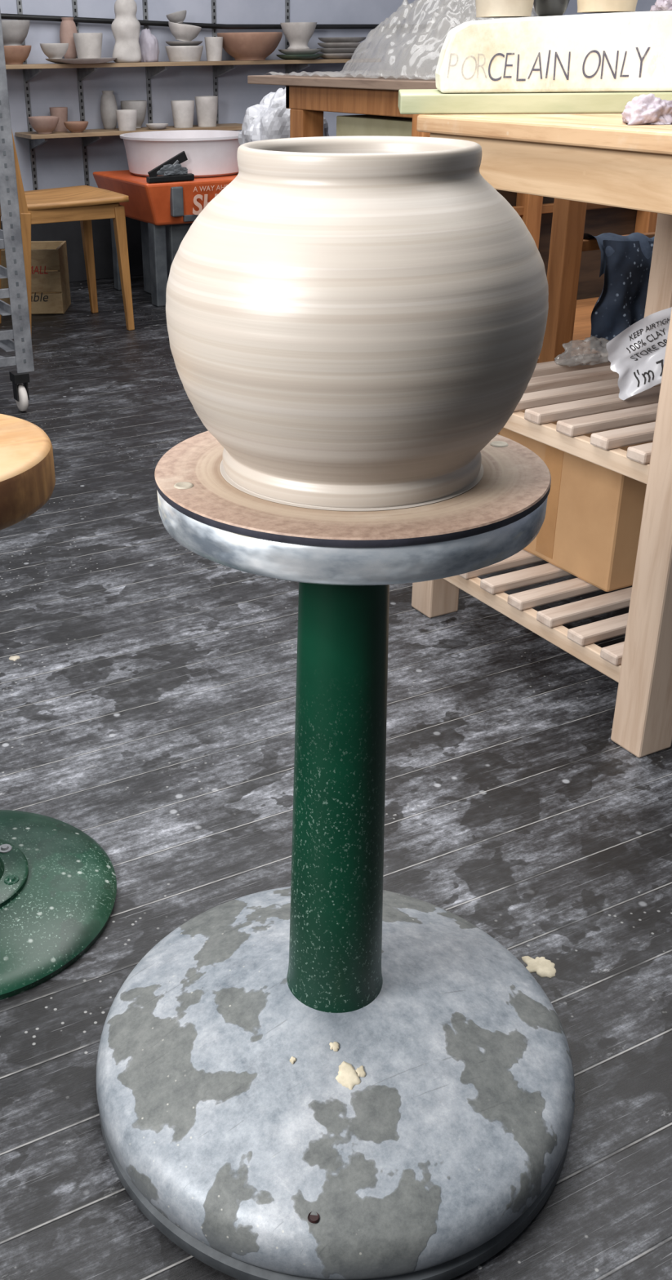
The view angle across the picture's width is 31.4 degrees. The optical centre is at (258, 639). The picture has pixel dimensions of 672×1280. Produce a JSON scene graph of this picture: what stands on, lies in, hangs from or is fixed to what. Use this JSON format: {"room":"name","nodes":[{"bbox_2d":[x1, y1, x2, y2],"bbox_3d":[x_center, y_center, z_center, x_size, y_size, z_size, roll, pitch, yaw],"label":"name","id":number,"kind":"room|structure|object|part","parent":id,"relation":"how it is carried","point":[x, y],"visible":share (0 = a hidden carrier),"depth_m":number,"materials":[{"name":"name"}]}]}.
{"room":"art studio","nodes":[
{"label":"art studio","id":0,"kind":"room"},
{"bbox_2d":[0,0,564,221],"bbox_3d":[-1.889,-2.918,5.178,8.200,2.800,0.140,-14,29,-24],"label":"wall","id":1,"kind":"structure","parent":0,"point":[59,161],"depth_m":5.94,"materials":[{"name":"grey paint"}]},
{"bbox_2d":[0,217,143,282],"bbox_3d":[-1.841,-1.774,5.662,8.190,0.320,0.030,-14,29,-24],"label":"baseboard","id":2,"kind":"structure","parent":1,"relation":"attached to","point":[70,232],"depth_m":6.11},
{"bbox_2d":[16,0,289,190],"bbox_3d":[-0.478,-3.008,5.865,1.442,1.680,0.010,-14,29,-24],"label":"upright","id":3,"kind":"object","parent":1,"relation":"attached to","point":[19,2],"visible":0.41,"depth_m":5.86,"materials":[{"name":"grey paint"}]},
{"bbox_2d":[14,123,242,149],"bbox_3d":[-0.587,-2.485,5.896,1.190,0.078,0.249,-14,29,-24],"label":"wall shelf","id":4,"kind":"object","parent":3,"relation":"attached to","point":[90,136],"visible":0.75,"depth_m":5.74,"materials":[{"name":"brown wood"}]},
{"bbox_2d":[27,115,58,133],"bbox_3d":[-1.008,-2.422,5.611,0.144,0.073,0.144,-14,29,-24],"label":"bowl","id":5,"kind":"object","parent":4,"relation":"on","point":[41,124],"visible":1,"depth_m":5.57,"materials":[{"name":"ceramic"}]},
{"bbox_2d":[49,106,67,131],"bbox_3d":[-0.958,-2.505,5.739,0.086,0.106,0.086,-14,29,-24],"label":"beaker","id":6,"kind":"object","parent":4,"relation":"on","point":[62,112],"visible":0.84,"depth_m":5.71,"materials":[{"name":"pink ceramic"}]},
{"bbox_2d":[63,120,88,133],"bbox_3d":[-0.865,-2.436,5.664,0.116,0.047,0.116,-14,29,-24],"label":"bowl","id":7,"kind":"object","parent":4,"relation":"on","point":[74,126],"visible":1,"depth_m":5.63,"materials":[{"name":"ceramic"}]},
{"bbox_2d":[100,90,117,129],"bbox_3d":[-0.732,-2.594,5.840,0.084,0.175,0.084,-14,29,-24],"label":"vase","id":8,"kind":"object","parent":4,"relation":"on","point":[108,107],"visible":0.98,"depth_m":5.81,"materials":[{"name":"grey ceramic"}]},
{"bbox_2d":[115,109,137,130],"bbox_3d":[-0.634,-2.506,5.752,0.104,0.090,0.104,-14,29,-24],"label":"tumbler","id":9,"kind":"object","parent":4,"relation":"on","point":[126,119],"visible":1,"depth_m":5.72,"materials":[{"name":"white ceramic"}]},
{"bbox_2d":[120,100,146,128],"bbox_3d":[-0.612,-2.594,5.888,0.130,0.124,0.130,-14,29,-24],"label":"bowl","id":10,"kind":"object","parent":4,"relation":"on","point":[140,105],"visible":0.63,"depth_m":5.84,"materials":[{"name":"grey ceramic"}]},
{"bbox_2d":[146,123,168,129],"bbox_3d":[-0.495,-2.510,5.831,0.111,0.024,0.111,-14,29,-24],"label":"saucer","id":11,"kind":"object","parent":4,"relation":"on","point":[151,126],"visible":1,"depth_m":5.80,"materials":[{"name":"white ceramic"}]},
{"bbox_2d":[170,100,194,128],"bbox_3d":[-0.373,-2.605,5.907,0.116,0.122,0.116,-14,29,-24],"label":"cup","id":12,"kind":"object","parent":4,"relation":"on","point":[182,110],"visible":1,"depth_m":5.87,"materials":[{"name":"white ceramic"}]},
{"bbox_2d":[195,96,217,127],"bbox_3d":[-0.258,-2.640,5.957,0.116,0.138,0.116,-14,29,-24],"label":"cup","id":13,"kind":"object","parent":4,"relation":"on","point":[206,107],"visible":1,"depth_m":5.92,"materials":[{"name":"white ceramic"}]},
{"bbox_2d":[5,58,351,82],"bbox_3d":[-0.320,-2.815,5.891,2.040,0.078,0.249,-14,29,-24],"label":"wall shelf","id":14,"kind":"object","parent":3,"relation":"attached to","point":[153,68],"visible":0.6,"depth_m":5.76,"materials":[{"name":"brown wood"}]},
{"bbox_2d":[4,45,31,64],"bbox_3d":[-1.122,-2.677,5.457,0.170,0.078,0.170,-14,29,-24],"label":"stoneware bowl","id":15,"kind":"object","parent":14,"relation":"on","point":[14,55],"visible":0.8,"depth_m":5.40,"materials":[{"name":"ceramic"}]},
{"bbox_2d":[1,19,30,45],"bbox_3d":[-1.123,-2.756,5.417,0.176,0.104,0.176,-14,29,-24],"label":"stoneware bowl","id":16,"kind":"object","parent":15,"relation":"on","point":[15,32],"visible":0.82,"depth_m":5.36,"materials":[{"name":"grey ceramic"}]},
{"bbox_2d":[45,57,115,63],"bbox_3d":[-0.828,-2.708,5.576,0.332,0.022,0.332,-14,29,-24],"label":"serving plate","id":17,"kind":"object","parent":14,"relation":"on","point":[95,60],"visible":0.93,"depth_m":5.47,"materials":[{"name":"white ceramic"}]},
{"bbox_2d":[40,43,68,58],"bbox_3d":[-0.935,-2.704,5.478,0.130,0.064,0.130,-14,29,-24],"label":"bowl","id":18,"kind":"object","parent":17,"relation":"on","point":[52,51],"visible":0.98,"depth_m":5.44,"materials":[{"name":"white ceramic"}]},
{"bbox_2d":[59,17,77,58],"bbox_3d":[-0.892,-2.833,5.616,0.086,0.175,0.086,-14,29,-24],"label":"clay jar","id":19,"kind":"object","parent":17,"relation":"on","point":[68,26],"visible":0.87,"depth_m":5.58,"materials":[{"name":"pink ceramic"}]},
{"bbox_2d":[73,32,102,58],"bbox_3d":[-0.792,-2.771,5.560,0.136,0.106,0.136,-14,29,-24],"label":"clay cup","id":20,"kind":"object","parent":17,"relation":"on","point":[87,45],"visible":0.91,"depth_m":5.52,"materials":[{"name":"white ceramic"}]},
{"bbox_2d":[111,0,141,62],"bbox_3d":[-0.622,-2.865,5.597,0.148,0.282,0.106,-14,29,-24],"label":"vase","id":21,"kind":"object","parent":14,"relation":"on","point":[126,28],"visible":0.98,"depth_m":5.57,"materials":[{"name":"white ceramic"}]},
{"bbox_2d":[138,28,159,62],"bbox_3d":[-0.528,-2.861,5.737,0.102,0.146,0.103,-14,29,-24],"label":"vase","id":22,"kind":"object","parent":14,"relation":"on","point":[148,42],"visible":0.8,"depth_m":5.71,"materials":[{"name":"ceramic"}]},
{"bbox_2d":[164,45,203,62],"bbox_3d":[-0.360,-2.854,5.805,0.186,0.069,0.186,-14,29,-24],"label":"bowl","id":23,"kind":"object","parent":14,"relation":"on","point":[175,53],"visible":0.93,"depth_m":5.74,"materials":[{"name":"white ceramic"}]},
{"bbox_2d":[165,40,202,45],"bbox_3d":[-0.360,-2.893,5.785,0.181,0.022,0.181,-14,29,-24],"label":"plate","id":24,"kind":"object","parent":23,"relation":"on","point":[180,42],"depth_m":5.72,"materials":[{"name":"grey ceramic"}]},
{"bbox_2d":[168,21,201,40],"bbox_3d":[-0.354,-2.937,5.758,0.159,0.091,0.159,-14,29,-24],"label":"clay piece","id":25,"kind":"object","parent":23,"relation":"on","point":[181,32],"visible":0.93,"depth_m":5.71,"materials":[{"name":"white ceramic"}]},
{"bbox_2d":[166,9,186,23],"bbox_3d":[-0.394,-2.994,5.736,0.099,0.061,0.099,-14,29,-24],"label":"clay bowl","id":26,"kind":"object","parent":25,"relation":"on","point":[178,17],"visible":0.94,"depth_m":5.70,"materials":[{"name":"white ceramic"}]},
{"bbox_2d":[204,36,222,61],"bbox_3d":[-0.217,-2.885,5.823,0.090,0.106,0.090,-14,29,-24],"label":"tumbler","id":27,"kind":"object","parent":14,"relation":"on","point":[214,45],"visible":1,"depth_m":5.79,"materials":[{"name":"white ceramic"}]},
{"bbox_2d":[217,31,282,60],"bbox_3d":[-0.042,-2.947,5.923,0.324,0.124,0.324,-14,29,-24],"label":"terracotta bowl","id":28,"kind":"object","parent":14,"relation":"on","point":[249,46],"visible":0.98,"depth_m":5.82,"materials":[{"name":"orange ceramic"}]},
{"bbox_2d":[275,53,323,59],"bbox_3d":[0.211,-2.968,6.071,0.241,0.024,0.241,-14,29,-24],"label":"plate","id":29,"kind":"object","parent":14,"relation":"on","point":[312,56],"visible":0.95,"depth_m":5.99,"materials":[{"name":"ceramic"}]},
{"bbox_2d":[278,48,321,54],"bbox_3d":[0.210,-2.989,6.061,0.221,0.024,0.221,-14,29,-24],"label":"plate","id":30,"kind":"object","parent":29,"relation":"on","point":[292,51],"visible":1,"depth_m":5.99,"materials":[{"name":"grey ceramic"}]},
{"bbox_2d":[280,22,316,49],"bbox_3d":[0.203,-3.051,6.025,0.184,0.121,0.184,-14,29,-24],"label":"footed bowl","id":31,"kind":"object","parent":30,"relation":"on","point":[298,34],"visible":0.89,"depth_m":5.97,"materials":[{"name":"white ceramic"}]},
{"bbox_2d":[317,53,353,58],"bbox_3d":[0.425,-3.031,6.191,0.251,0.026,0.251,-14,29,-24],"label":"plate","id":32,"kind":"object","parent":14,"relation":"on","point":[338,55],"visible":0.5,"depth_m":6.10,"materials":[{"name":"white ceramic"}]},
{"bbox_2d":[316,48,355,53],"bbox_3d":[0.428,-3.054,6.181,0.251,0.026,0.251,-14,29,-24],"label":"plate","id":33,"kind":"object","parent":32,"relation":"on","point":[327,51],"visible":0.64,"depth_m":6.09,"materials":[{"name":"grey ceramic"}]},
{"bbox_2d":[317,42,360,48],"bbox_3d":[0.430,-3.076,6.172,0.251,0.026,0.251,-14,29,-24],"label":"plate","id":34,"kind":"object","parent":33,"relation":"on","point":[326,45],"visible":0.77,"depth_m":6.08,"materials":[{"name":"white ceramic"}]},
{"bbox_2d":[317,36,366,42],"bbox_3d":[0.432,-3.099,6.162,0.251,0.026,0.251,-14,29,-24],"label":"plate","id":35,"kind":"object","parent":34,"relation":"on","point":[353,39],"visible":0.82,"depth_m":6.08,"materials":[{"name":"grey ceramic"}]},
{"bbox_2d":[0,13,378,29],"bbox_3d":[0.018,-3.151,6.057,3.800,0.098,0.024,-14,29,-24],"label":"conduit","id":36,"kind":"object","parent":1,"relation":"attached to","point":[8,16],"visible":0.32,"depth_m":5.89,"materials":[{"name":"black plastic"}]},
{"bbox_2d":[0,275,671,1279],"bbox_3d":[0.154,0.034,2.349,8.200,0.001,8.560,-14,29,-24],"label":"floor","id":37,"kind":"structure","parent":0,"point":[148,704],"depth_m":1.93,"materials":[{"name":"grey wood"}]},
{"bbox_2d":[8,655,20,661],"bbox_3d":[-0.483,0.035,2.358,0.020,0.002,0.021,18,32,33],"label":"chip","id":38,"kind":"object","parent":37,"relation":"on","point":[14,658],"visible":1,"depth_m":2.36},
{"bbox_2d":[0,9,34,411],"bbox_3d":[-1.129,-1.601,3.696,0.573,1.750,0.640,-14,29,-24],"label":"metal rack","id":39,"kind":"object","parent":37,"relation":"on","point":[11,237],"visible":1,"depth_m":3.76,"materials":[{"name":"grey metal"}]},
{"bbox_2d":[0,240,71,314],"bbox_3d":[-1.032,-1.651,5.436,0.300,0.285,0.252,-1,27,0],"label":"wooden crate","id":40,"kind":"object","parent":37,"relation":"on","point":[50,279],"visible":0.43,"depth_m":5.34,"materials":[{"name":"brown"}]},
{"bbox_2d":[0,413,116,999],"bbox_3d":[-0.417,0.074,1.536,0.426,0.665,0.426,-14,29,-24],"label":"stool","id":41,"kind":"object","parent":37,"relation":"on","point":[58,885],"visible":1,"depth_m":1.61,"materials":[{"name":"metal"}]},
{"bbox_3d":[-0.414,0.351,1.675,0.426,0.045,0.426,-14,29,-24],"label":"plate","id":42,"kind":"part","parent":41,"relation":"part of","materials":[{"name":"green metal"}]},
{"bbox_2d":[0,128,134,338],"bbox_3d":[-0.866,-1.777,4.941,0.539,0.951,0.496,-14,29,-24],"label":"wooden chair","id":43,"kind":"object","parent":37,"relation":"on","point":[83,204],"visible":0.8,"depth_m":4.88,"materials":[{"name":"brown wood"}]},
{"bbox_3d":[-1.122,-1.615,5.124,0.075,0.503,0.046,-14,29,-24],"label":"leg","id":44,"kind":"part","parent":43,"relation":"part of","materials":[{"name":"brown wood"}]},
{"bbox_3d":[-0.947,-1.863,4.599,0.078,0.453,0.040,-14,29,-24],"label":"post","id":45,"kind":"part","parent":43,"relation":"part of","materials":[{"name":"brown wood"}]},
{"bbox_3d":[-0.935,-1.458,4.805,0.075,0.503,0.046,-14,29,-24],"label":"leg","id":46,"kind":"part","parent":43,"relation":"part of","materials":[{"name":"brown wood"}]},
{"bbox_3d":[-0.840,-1.821,4.935,0.478,0.050,0.496,-14,29,-24],"label":"seat","id":47,"kind":"part","parent":43,"relation":"part of","materials":[{"name":"brown wood"}]},
{"bbox_3d":[-0.754,-1.706,5.298,0.056,0.502,0.051,-14,29,-24],"label":"leg","id":48,"kind":"part","parent":43,"relation":"part of","materials":[{"name":"brown wood"}]},
{"bbox_3d":[-0.564,-1.547,4.975,0.056,0.502,0.051,-14,29,-24],"label":"leg","id":49,"kind":"part","parent":43,"relation":"part of","materials":[{"name":"brown wood"}]},
{"bbox_2d":[93,169,237,306],"bbox_3d":[-0.285,-1.958,5.744,0.802,0.545,0.680,-14,29,-24],"label":"wheel","id":50,"kind":"object","parent":37,"relation":"on","point":[166,211],"visible":0.38,"depth_m":5.41,"materials":[{"name":"orange plastic"}]},
{"bbox_2d":[146,151,194,182],"bbox_3d":[-0.388,-2.078,5.236,0.220,0.121,0.035,-14,29,-24],"label":"foot pedal","id":51,"kind":"object","parent":50,"relation":"on","point":[171,170],"visible":1,"depth_m":5.24,"materials":[{"name":"black plastic"}]},
{"bbox_3d":[-0.398,-2.084,5.232,0.192,0.106,0.012,-15,30,-26],"label":"arm","id":52,"kind":"part","parent":51,"relation":"part of","materials":[{"name":"black plastic"}]},
{"bbox_2d":[120,129,239,177],"bbox_3d":[-0.337,-2.276,5.580,0.612,0.168,0.612,-14,29,-24],"label":"tub","id":53,"kind":"object","parent":50,"relation":"on","point":[209,153],"visible":0.77,"depth_m":5.38,"materials":[{"name":"white plastic"}]},
{"bbox_3d":[-0.085,-1.958,5.484,0.570,0.028,0.015,-14,29,-24],"label":"trim","id":54,"kind":"part","parent":50,"relation":"part of","materials":[{"name":"grey metal"}]},
{"bbox_2d":[96,489,574,1279],"bbox_3d":[0.082,0.182,1.227,0.546,0.736,0.553,-14,29,-24],"label":"stand","id":55,"kind":"object","parent":37,"relation":"on","point":[332,1073],"visible":0.91,"depth_m":1.21,"materials":[{"name":"metal"}]},
{"bbox_2d":[154,431,551,547],"bbox_3d":[0.082,-0.151,1.060,0.348,0.009,0.348,-14,29,-24],"label":"bat","id":56,"kind":"object","parent":55,"relation":"on","point":[514,482],"visible":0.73,"depth_m":0.96,"materials":[{"name":"wood fibreboard"},{"name":"clay residue"}]},
{"bbox_2d":[165,135,548,511],"bbox_3d":[0.081,-0.273,1.000,0.315,0.264,0.315,-24,35,-39],"label":"clay pot","id":57,"kind":"object","parent":56,"relation":"on","point":[353,320],"visible":1,"depth_m":0.88,"materials":[{"name":"beige ceramic"}]},
{"bbox_2d":[247,75,436,137],"bbox_3d":[0.803,-1.460,4.232,1.050,0.980,1.610,-14,29,-24],"label":"worktable","id":58,"kind":"object","parent":37,"relation":"on","point":[307,97],"visible":0.23,"depth_m":3.99,"materials":[{"name":"orange wood"}]},
{"bbox_2d":[263,0,499,79],"bbox_3d":[0.590,-2.055,3.968,0.724,0.320,1.250,-14,29,-24],"label":"plastic sheet","id":59,"kind":"object","parent":58,"relation":"on","point":[408,43],"visible":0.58,"depth_m":3.77,"materials":[{"name":"plastic"}]},
{"bbox_2d":[345,0,537,74],"bbox_3d":[0.728,-2.018,3.841,0.681,0.357,0.884,-14,29,-24],"label":"heap","id":60,"kind":"object","parent":58,"relation":"on","point":[468,9],"visible":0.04,"depth_m":3.65,"materials":[{"name":"white plastic"}]},
{"bbox_2d":[411,114,657,435],"bbox_3d":[0.874,-0.838,3.038,0.820,0.930,0.602,-14,29,-24],"label":"storage rack","id":61,"kind":"object","parent":37,"relation":"on","point":[557,227],"visible":0.07,"depth_m":2.89,"materials":[{"name":"orange wood"}]},
{"bbox_3d":[0.745,-0.977,3.265,0.800,0.880,0.012,-14,29,-24],"label":"panel","id":62,"kind":"part","parent":61,"relation":"part of","materials":[{"name":"brown wood"}]},
{"bbox_2d":[582,232,654,340],"bbox_3d":[0.827,-0.772,2.655,0.256,0.267,0.111,-14,29,-24],"label":"cloth","id":63,"kind":"object","parent":61,"relation":"hanging from","point":[625,260],"visible":0.67,"depth_m":2.60,"materials":[{"name":"blue fabric"}]},
{"bbox_2d":[521,955,555,977],"bbox_3d":[0.366,0.426,1.555,0.042,0.002,0.039,2,27,5],"label":"chip","id":64,"kind":"object","parent":37,"relation":"on","point":[544,967],"visible":0.96,"depth_m":1.55,"materials":[{"name":"beige"}]},
{"bbox_2d":[411,112,671,757],"bbox_3d":[0.778,-0.434,2.190,0.725,0.967,0.740,-14,29,-24],"label":"workbench","id":65,"kind":"object","parent":37,"relation":"on","point":[594,158],"visible":0.58,"depth_m":1.98,"materials":[{"name":"brown wood"}]},
{"bbox_2d":[397,88,671,114],"bbox_3d":[0.661,-0.994,2.194,0.800,0.032,0.260,2,27,5],"label":"board","id":66,"kind":"object","parent":65,"relation":"on","point":[411,101],"visible":0.9,"depth_m":2.10,"materials":[{"name":"yellow wood"}]},
{"bbox_2d":[435,10,671,93],"bbox_3d":[0.666,-1.055,2.133,0.683,0.129,0.202,2,27,5],"label":"sign","id":67,"kind":"object","parent":66,"relation":"on","point":[616,51],"visible":1,"depth_m":2.06,"materials":[{"name":"white wood"}]},
{"bbox_2d":[475,0,533,17],"bbox_3d":[0.433,-1.155,2.085,0.120,0.117,0.120,-14,29,-24],"label":"jar","id":68,"kind":"object","parent":67,"relation":"on","point":[484,8],"visible":1,"depth_m":2.07,"materials":[{"name":"beige ceramic"}]},
{"bbox_2d":[533,0,569,16],"bbox_3d":[0.529,-1.175,2.149,0.072,0.093,0.072,-14,29,-24],"label":"jar","id":69,"kind":"object","parent":67,"relation":"on","point":[542,7],"visible":0.83,"depth_m":2.14,"materials":[{"name":"ceramic"}]},
{"bbox_2d":[577,0,637,13],"bbox_3d":[0.611,-1.156,2.072,0.124,0.117,0.124,-14,29,-24],"label":"jar","id":70,"kind":"object","parent":67,"relation":"on","point":[583,6],"visible":0.98,"depth_m":2.06,"materials":[{"name":"beige ceramic"}]},
{"bbox_2d":[649,0,671,10],"bbox_3d":[0.729,-1.122,2.095,0.080,0.029,0.071,-14,29,-24],"label":"scraps","id":71,"kind":"object","parent":67,"relation":"on","point":[660,5],"visible":0.83,"depth_m":2.08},
{"bbox_2d":[499,404,655,591],"bbox_3d":[0.720,-0.313,2.379,0.346,0.270,0.350,-14,29,-24],"label":"cardboard box","id":72,"kind":"object","parent":65,"relation":"on","point":[589,530],"visible":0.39,"depth_m":2.23,"materials":[{"name":"brown cardboard"}]},
{"bbox_2d":[554,336,609,366],"bbox_3d":[0.648,-0.575,2.357,0.170,0.047,0.079,-14,29,-24],"label":"plastic wrap","id":73,"kind":"object","parent":65,"relation":"on","point":[592,350],"visible":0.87,"depth_m":2.33,"materials":[{"name":"plastic"}]},
{"bbox_2d":[605,306,671,399],"bbox_3d":[0.742,-0.520,2.075,0.272,0.200,0.040,-1,27,0],"label":"sack","id":74,"kind":"object","parent":65,"relation":"on","point":[637,353],"visible":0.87,"depth_m":2.09,"materials":[{"name":"white plastic"}]},
{"bbox_2d":[626,328,664,352],"bbox_3d":[0.678,-0.522,2.084,0.066,0.042,0.012,-3,27,-4],"label":"print","id":75,"kind":"object","parent":74,"relation":"on","point":[637,340],"depth_m":2.09,"materials":[{"name":"black paint"}]},
{"bbox_2d":[633,359,662,386],"bbox_3d":[0.700,-0.473,2.093,0.077,0.055,0.022,3,27,7],"label":"print","id":76,"kind":"object","parent":74,"relation":"attached to","point":[646,372],"depth_m":2.10,"materials":[{"name":"black paint"}]},
{"bbox_2d":[630,339,666,360],"bbox_3d":[0.693,-0.510,2.090,0.076,0.041,0.011,-1,27,-1],"label":"print","id":77,"kind":"object","parent":74,"relation":"on","point":[640,349],"depth_m":2.09,"materials":[{"name":"black paint"}]},
{"bbox_2d":[628,318,670,341],"bbox_3d":[0.685,-0.543,2.076,0.075,0.046,0.011,5,27,11],"label":"print","id":78,"kind":"object","parent":74,"relation":"on","point":[645,329],"depth_m":2.08,"materials":[{"name":"black paint"}]},
{"bbox_2d":[621,93,671,124],"bbox_3d":[0.593,-0.806,1.808,0.086,0.042,0.075,1,27,3],"label":"clay lump","id":79,"kind":"object","parent":65,"relation":"on","point":[648,108],"visible":1,"depth_m":1.79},
{"bbox_3d":[0.272,-1.719,5.077,0.480,0.700,0.350,-14,29,-24],"label":"cabinet","id":80,"kind":"object","parent":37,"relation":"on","visible":0},
{"bbox_2d":[237,87,328,145],"bbox_3d":[0.098,-2.076,4.748,0.358,0.234,0.310,-14,29,-24],"label":"bag","id":81,"kind":"object","parent":80,"relation":"on","point":[269,119],"visible":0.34,"depth_m":4.66,"materials":[{"name":"white plastic"}]},
{"bbox_2d":[564,0,657,15],"bbox_3d":[3.796,-2.148,3.503,0.140,2.800,8.700,-14,29,-24],"label":"wall","id":82,"kind":"structure","parent":0,"point":[642,5],"depth_m":6.43,"materials":[{"name":"grey paint"}]}
]}

